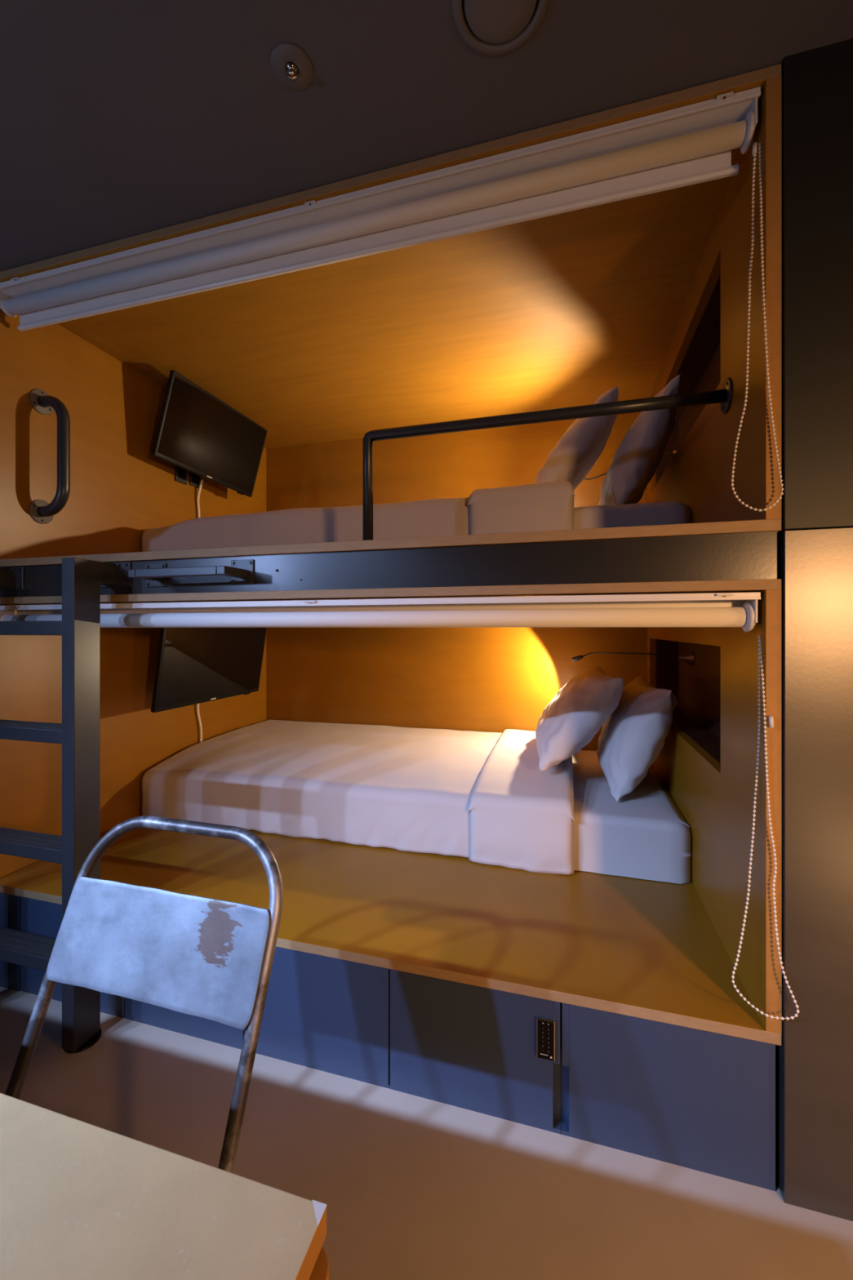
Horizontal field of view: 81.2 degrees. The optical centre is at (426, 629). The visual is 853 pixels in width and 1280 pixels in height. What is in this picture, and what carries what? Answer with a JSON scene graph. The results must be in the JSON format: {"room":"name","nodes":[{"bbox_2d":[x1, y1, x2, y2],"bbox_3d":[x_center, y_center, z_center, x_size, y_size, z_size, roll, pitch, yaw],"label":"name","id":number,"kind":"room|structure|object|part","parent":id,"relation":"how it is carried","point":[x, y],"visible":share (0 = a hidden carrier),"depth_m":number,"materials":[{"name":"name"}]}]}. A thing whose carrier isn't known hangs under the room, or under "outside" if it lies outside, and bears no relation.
{"room":"dormitory","nodes":[
{"label":"dormitory","id":0,"kind":"room"},
{"bbox_2d":[0,0,852,448],"bbox_3d":[0.335,-1.227,0.451,6.800,0.060,4.850,0,0,16],"label":"ceiling","id":1,"kind":"structure","parent":0,"point":[120,119],"depth_m":1.10,"materials":[{"name":"grey paint"}]},
{"bbox_2d":[269,42,313,90],"bbox_3d":[-0.287,-1.187,1.059,0.090,0.020,0.090,0,0,16],"label":"sprinkler","id":2,"kind":"object","parent":1,"relation":"attached to","point":[289,55],"visible":1,"depth_m":1.05,"materials":[{"name":"grey paint"}]},
{"bbox_2d":[451,0,549,56],"bbox_3d":[0.140,-1.190,0.942,0.186,0.013,0.186,0,0,16],"label":"ceiling vent","id":3,"kind":"object","parent":1,"relation":"in","point":[491,28],"visible":1,"depth_m":0.97,"materials":[{"name":"grey paint"}]},
{"bbox_2d":[0,986,852,1279],"bbox_3d":[0.335,1.230,0.451,6.800,0.060,4.850,0,0,16],"label":"floor","id":4,"kind":"structure","parent":0,"point":[411,1187],"depth_m":1.09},
{"bbox_2d":[0,557,131,1053],"bbox_3d":[-1.200,0.497,1.532,0.578,1.406,0.140,0,0,16],"label":"ladder","id":5,"kind":"object","parent":4,"relation":"on","point":[78,733],"visible":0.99,"depth_m":1.44,"materials":[{"name":"metal"}]},
{"bbox_3d":[-1.409,-0.169,1.634,0.044,0.066,0.057,0,0,16],"label":"arm","id":6,"kind":"part","parent":5,"relation":"part of","materials":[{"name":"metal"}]},
{"bbox_3d":[-1.394,-0.168,1.654,0.138,0.076,0.011,0,0,16],"label":"bracket plate","id":7,"kind":"part","parent":5,"relation":"part of","materials":[{"name":"metal"}]},
{"bbox_3d":[-1.005,0.496,1.448,0.046,1.396,0.083,0,0,16],"label":"post","id":8,"kind":"part","parent":5,"relation":"part of","materials":[{"name":"metal"}]},
{"bbox_3d":[-0.986,-0.169,1.515,0.044,0.066,0.057,0,0,16],"label":"arm","id":9,"kind":"part","parent":5,"relation":"part of","materials":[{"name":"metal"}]},
{"bbox_3d":[-0.971,-0.168,1.535,0.138,0.076,0.011,0,0,16],"label":"bracket plate","id":10,"kind":"part","parent":5,"relation":"part of","materials":[{"name":"metal"}]},
{"bbox_2d":[20,896,125,1018],"bbox_3d":[-1.068,1.040,1.833,0.431,0.319,0.512,0,0,16],"label":"storage cabinet","id":11,"kind":"object","parent":4,"relation":"on","point":[37,917],"visible":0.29,"depth_m":1.62,"materials":[{"name":"blue paint"}]},
{"bbox_2d":[4,815,283,1173],"bbox_3d":[-0.521,0.782,0.677,0.442,0.836,0.573,0,0,16],"label":"folding chair","id":12,"kind":"object","parent":4,"relation":"on","point":[209,958],"visible":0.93,"depth_m":0.85,"materials":[{"name":"metal"}]},
{"bbox_3d":[-0.469,0.548,0.862,0.424,0.156,0.073,0,0,16],"label":"backrest","id":13,"kind":"part","parent":12,"relation":"part of","materials":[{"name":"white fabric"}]},
{"bbox_2d":[0,1093,328,1279],"bbox_3d":[-1.175,0.830,0.300,2.076,0.740,0.781,0,0,16],"label":"table","id":14,"kind":"object","parent":4,"relation":"on","point":[80,1200],"visible":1,"depth_m":0.39,"materials":[{"name":"beige laminate"},{"name":"orange-brown wood"}]},
{"bbox_2d":[124,997,245,1049],"bbox_3d":[-0.647,1.040,1.715,0.440,0.319,0.512,0,0,16],"label":"storage cabinet","id":15,"kind":"object","parent":4,"relation":"on","point":[201,1028],"visible":0.18,"depth_m":1.47,"materials":[{"name":"blue paint"}]},
{"bbox_2d":[255,946,390,1088],"bbox_3d":[-0.232,1.040,1.598,0.422,0.319,0.512,0,0,16],"label":"storage cabinet","id":16,"kind":"object","parent":4,"relation":"on","point":[322,1013],"visible":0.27,"depth_m":1.34,"materials":[{"name":"blue paint"}]},
{"bbox_2d":[0,63,782,1045],"bbox_3d":[-0.112,0.004,2.087,2.455,2.392,1.732,0,0,16],"label":"bunk bed","id":17,"kind":"object","parent":4,"relation":"on","point":[633,295],"depth_m":1.74,"materials":[{"name":"wood"}]},
{"bbox_3d":[-1.416,1.040,1.674,0.148,0.321,0.018,0,0,16],"label":"panel","id":18,"kind":"part","parent":17,"relation":"part of","materials":[{"name":"blue paint"}]},
{"bbox_3d":[-1.363,-0.637,1.822,0.127,0.494,0.088,0,0,16],"label":"grab handle","id":19,"kind":"part","parent":17,"relation":"part of","materials":[{"name":"black metal"}]},
{"bbox_3d":[-1.267,-0.700,2.450,0.025,0.934,1.610,0,0,16],"label":"panel","id":20,"kind":"part","parent":17,"relation":"part of","materials":[{"name":"brown wood"}]},
{"bbox_3d":[-1.267,0.385,2.450,0.025,0.936,1.610,0,0,16],"label":"panel","id":21,"kind":"part","parent":17,"relation":"part of","materials":[{"name":"brown wood"}]},
{"bbox_3d":[-0.814,-0.162,1.492,0.074,0.070,0.009,0,0,16],"label":"plate","id":22,"kind":"part","parent":17,"relation":"part of","materials":[{"name":"metal"}]},
{"bbox_2d":[174,465,186,484],"bbox_3d":[-1.233,-0.778,2.499,0.012,0.084,0.076,0,0,16],"label":"wall socket","id":23,"kind":"object","parent":17,"relation":"attached to","point":[180,474],"visible":0.76,"depth_m":2.49,"materials":[{"name":"grey plastic"}]},
{"bbox_3d":[-0.682,-0.162,1.404,0.375,0.070,0.107,0,0,16],"label":"step bracket","id":24,"kind":"part","parent":17,"relation":"part of","materials":[{"name":"black metal"}]},
{"bbox_2d":[189,471,200,488],"bbox_3d":[-1.206,-0.785,2.595,0.012,0.084,0.076,0,0,16],"label":"wall socket","id":25,"kind":"object","parent":17,"relation":"attached to","point":[194,479],"visible":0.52,"depth_m":2.58,"materials":[{"name":"grey plastic"}]},
{"bbox_2d":[195,703,202,742],"bbox_3d":[-1.184,0.442,2.610,0.038,0.346,0.042,0,0,16],"label":"cable","id":26,"kind":"object","parent":17,"relation":"hanging from","point":[197,704],"visible":0.56,"depth_m":2.61,"materials":[{"name":"beige plastic"}]},
{"bbox_2d":[195,479,204,517],"bbox_3d":[-1.186,-0.623,2.605,0.038,0.327,0.026,0,0,16],"label":"cable","id":27,"kind":"object","parent":17,"relation":"hanging from","point":[197,501],"visible":0.78,"depth_m":2.60,"materials":[{"name":"beige plastic"}]},
{"bbox_2d":[151,369,266,497],"bbox_3d":[-1.115,-0.943,2.522,0.235,0.407,0.655,0,0,21],"label":"television","id":28,"kind":"object","parent":17,"relation":"attached to","point":[197,433],"visible":1,"depth_m":2.43,"materials":[{"name":"black plastic"}]},
{"bbox_2d":[151,627,266,712],"bbox_3d":[-1.108,0.150,2.425,0.302,0.406,0.666,0,0,21],"label":"television","id":29,"kind":"object","parent":17,"relation":"attached to","point":[194,665],"visible":0.8,"depth_m":2.31,"materials":[{"name":"black plastic"}]},
{"bbox_3d":[-0.524,-0.162,1.410,0.074,0.070,0.009,0,0,16],"label":"plate","id":30,"kind":"part","parent":17,"relation":"part of","materials":[{"name":"metal"}]},
{"bbox_2d":[0,86,783,511],"bbox_3d":[-0.346,-0.705,1.402,2.294,0.920,0.112,0,0,17],"label":"roller blind","id":31,"kind":"object","parent":17,"relation":"attached to","point":[691,144],"visible":1,"depth_m":1.30,"materials":[{"name":"white fabric"}]},
{"bbox_3d":[0.698,-0.649,1.060,0.097,0.808,0.051,0,0,16],"label":"pull chain","id":32,"kind":"part","parent":31,"relation":"part of","materials":[{"name":"beige plastic"}]},
{"bbox_2d":[0,591,799,1020],"bbox_3d":[-0.335,0.361,1.399,2.319,0.882,0.119,0,0,17],"label":"roller blind","id":33,"kind":"object","parent":17,"relation":"attached to","point":[709,609],"visible":0.99,"depth_m":1.27,"materials":[{"name":"white fabric"}]},
{"bbox_3d":[0.709,0.408,1.055,0.121,0.789,0.061,0,0,16],"label":"pull chain","id":34,"kind":"part","parent":33,"relation":"part of","materials":[{"name":"beige plastic"}]},
{"bbox_3d":[0.065,-0.700,2.924,2.332,0.934,0.025,0,0,16],"label":"panel","id":35,"kind":"part","parent":17,"relation":"part of","materials":[{"name":"brown wood"}]},
{"bbox_3d":[0.065,0.385,2.924,2.332,0.936,0.025,0,0,16],"label":"panel","id":36,"kind":"part","parent":17,"relation":"part of","materials":[{"name":"brown wood"}]},
{"bbox_2d":[363,377,732,540],"bbox_3d":[0.294,-0.445,1.446,1.030,0.422,0.086,0,0,16],"label":"guard rail","id":37,"kind":"object","parent":17,"relation":"attached to","point":[723,396],"visible":0.94,"depth_m":1.44,"materials":[{"name":"metal"}]},
{"bbox_2d":[584,449,677,479],"bbox_3d":[0.959,-0.792,2.379,0.527,0.144,0.115,0,0,8],"label":"reading lamp","id":38,"kind":"object","parent":17,"relation":"attached to","point":[673,451],"visible":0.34,"depth_m":2.39,"materials":[{"name":"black metal"}]},
{"bbox_2d":[572,750,690,884],"bbox_3d":[-0.064,0.750,2.420,2.237,0.200,0.976,0,0,16],"label":"mattress","id":39,"kind":"object","parent":17,"relation":"on","point":[643,834],"visible":0.12,"depth_m":1.73,"materials":[{"name":"grey fabric"}]},
{"bbox_2d":[141,719,575,875],"bbox_3d":[-0.255,0.704,2.451,1.878,0.297,1.037,0,0,16],"label":"duvet","id":40,"kind":"object","parent":39,"relation":"on","point":[479,797],"visible":0.97,"depth_m":2.06,"materials":[{"name":"grey fabric"}]},
{"bbox_2d":[535,665,623,770],"bbox_3d":[0.656,0.367,2.200,0.343,0.373,0.630,0,0,12],"label":"pillow","id":41,"kind":"object","parent":40,"relation":"on","point":[580,708],"visible":1,"depth_m":1.94,"materials":[{"name":"grey fabric"}]},
{"bbox_2d":[596,675,678,801],"bbox_3d":[0.875,0.433,2.121,0.276,0.422,0.616,0,0,16],"label":"pillow","id":42,"kind":"object","parent":39,"relation":"on","point":[632,738],"visible":0.98,"depth_m":1.88,"materials":[{"name":"grey fabric"}]},
{"bbox_2d":[573,500,690,528],"bbox_3d":[-0.064,-0.336,2.420,2.237,0.200,0.975,0,0,16],"label":"mattress","id":43,"kind":"object","parent":17,"relation":"on","point":[666,513],"visible":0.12,"depth_m":1.71,"materials":[{"name":"grey fabric"}]},
{"bbox_2d":[141,480,575,551],"bbox_3d":[-0.255,-0.384,2.450,1.877,0.285,1.038,0,0,16],"label":"duvet","id":44,"kind":"object","parent":43,"relation":"on","point":[544,506],"visible":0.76,"depth_m":1.92,"materials":[{"name":"grey fabric"}]},
{"bbox_2d":[535,386,618,489],"bbox_3d":[0.620,-0.720,2.103,0.317,0.384,0.441,0,0,11],"label":"pillow","id":45,"kind":"object","parent":44,"relation":"on","point":[575,455],"visible":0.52,"depth_m":1.92,"materials":[{"name":"grey fabric"}]},
{"bbox_2d":[596,374,679,506],"bbox_3d":[0.866,-0.682,2.089,0.284,0.475,0.570,0,0,16],"label":"pillow","id":46,"kind":"object","parent":43,"relation":"on","point":[637,459],"visible":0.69,"depth_m":1.86,"materials":[{"name":"grey fabric"}]},
{"bbox_2d":[571,650,694,665],"bbox_3d":[0.967,0.132,2.367,0.563,0.076,0.070,0,0,38],"label":"reading lamp","id":47,"kind":"object","parent":17,"relation":"attached to","point":[690,657],"visible":1,"depth_m":2.26,"materials":[{"name":"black metal"}]},
{"bbox_3d":[0.952,-0.700,1.826,0.029,0.934,1.610,0,0,16],"label":"panel","id":48,"kind":"part","parent":17,"relation":"part of","materials":[{"name":"brown wood"}]},
{"bbox_3d":[0.952,0.385,1.826,0.029,0.936,1.610,0,0,16],"label":"panel","id":49,"kind":"part","parent":17,"relation":"part of","materials":[{"name":"brown wood"}]},
{"bbox_2d":[390,968,561,1133],"bbox_3d":[0.178,1.040,1.476,0.431,0.319,0.524,0,0,16],"label":"storage cabinet","id":50,"kind":"object","parent":4,"relation":"on","point":[486,1051],"visible":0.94,"depth_m":1.23,"materials":[{"name":"blue paint"}]},
{"bbox_2d":[561,1002,775,1191],"bbox_3d":[0.601,1.040,1.364,0.442,0.319,0.512,0,0,16],"label":"storage cabinet","id":51,"kind":"object","parent":4,"relation":"on","point":[698,1100],"visible":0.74,"depth_m":1.11,"materials":[{"name":"blue paint"}]},
{"bbox_2d":[775,527,852,1221],"bbox_3d":[2.277,0.497,0.639,3.161,1.406,0.057,0,0,16],"label":"wall panel","id":52,"kind":"object","parent":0,"point":[814,1060],"visible":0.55,"depth_m":1.02,"materials":[{"name":"metal"}]},
{"bbox_2d":[777,38,852,533],"bbox_3d":[2.277,-0.703,0.639,3.161,0.988,0.057,0,0,16],"label":"wall","id":53,"kind":"structure","parent":0,"point":[817,83],"depth_m":1.02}
]}

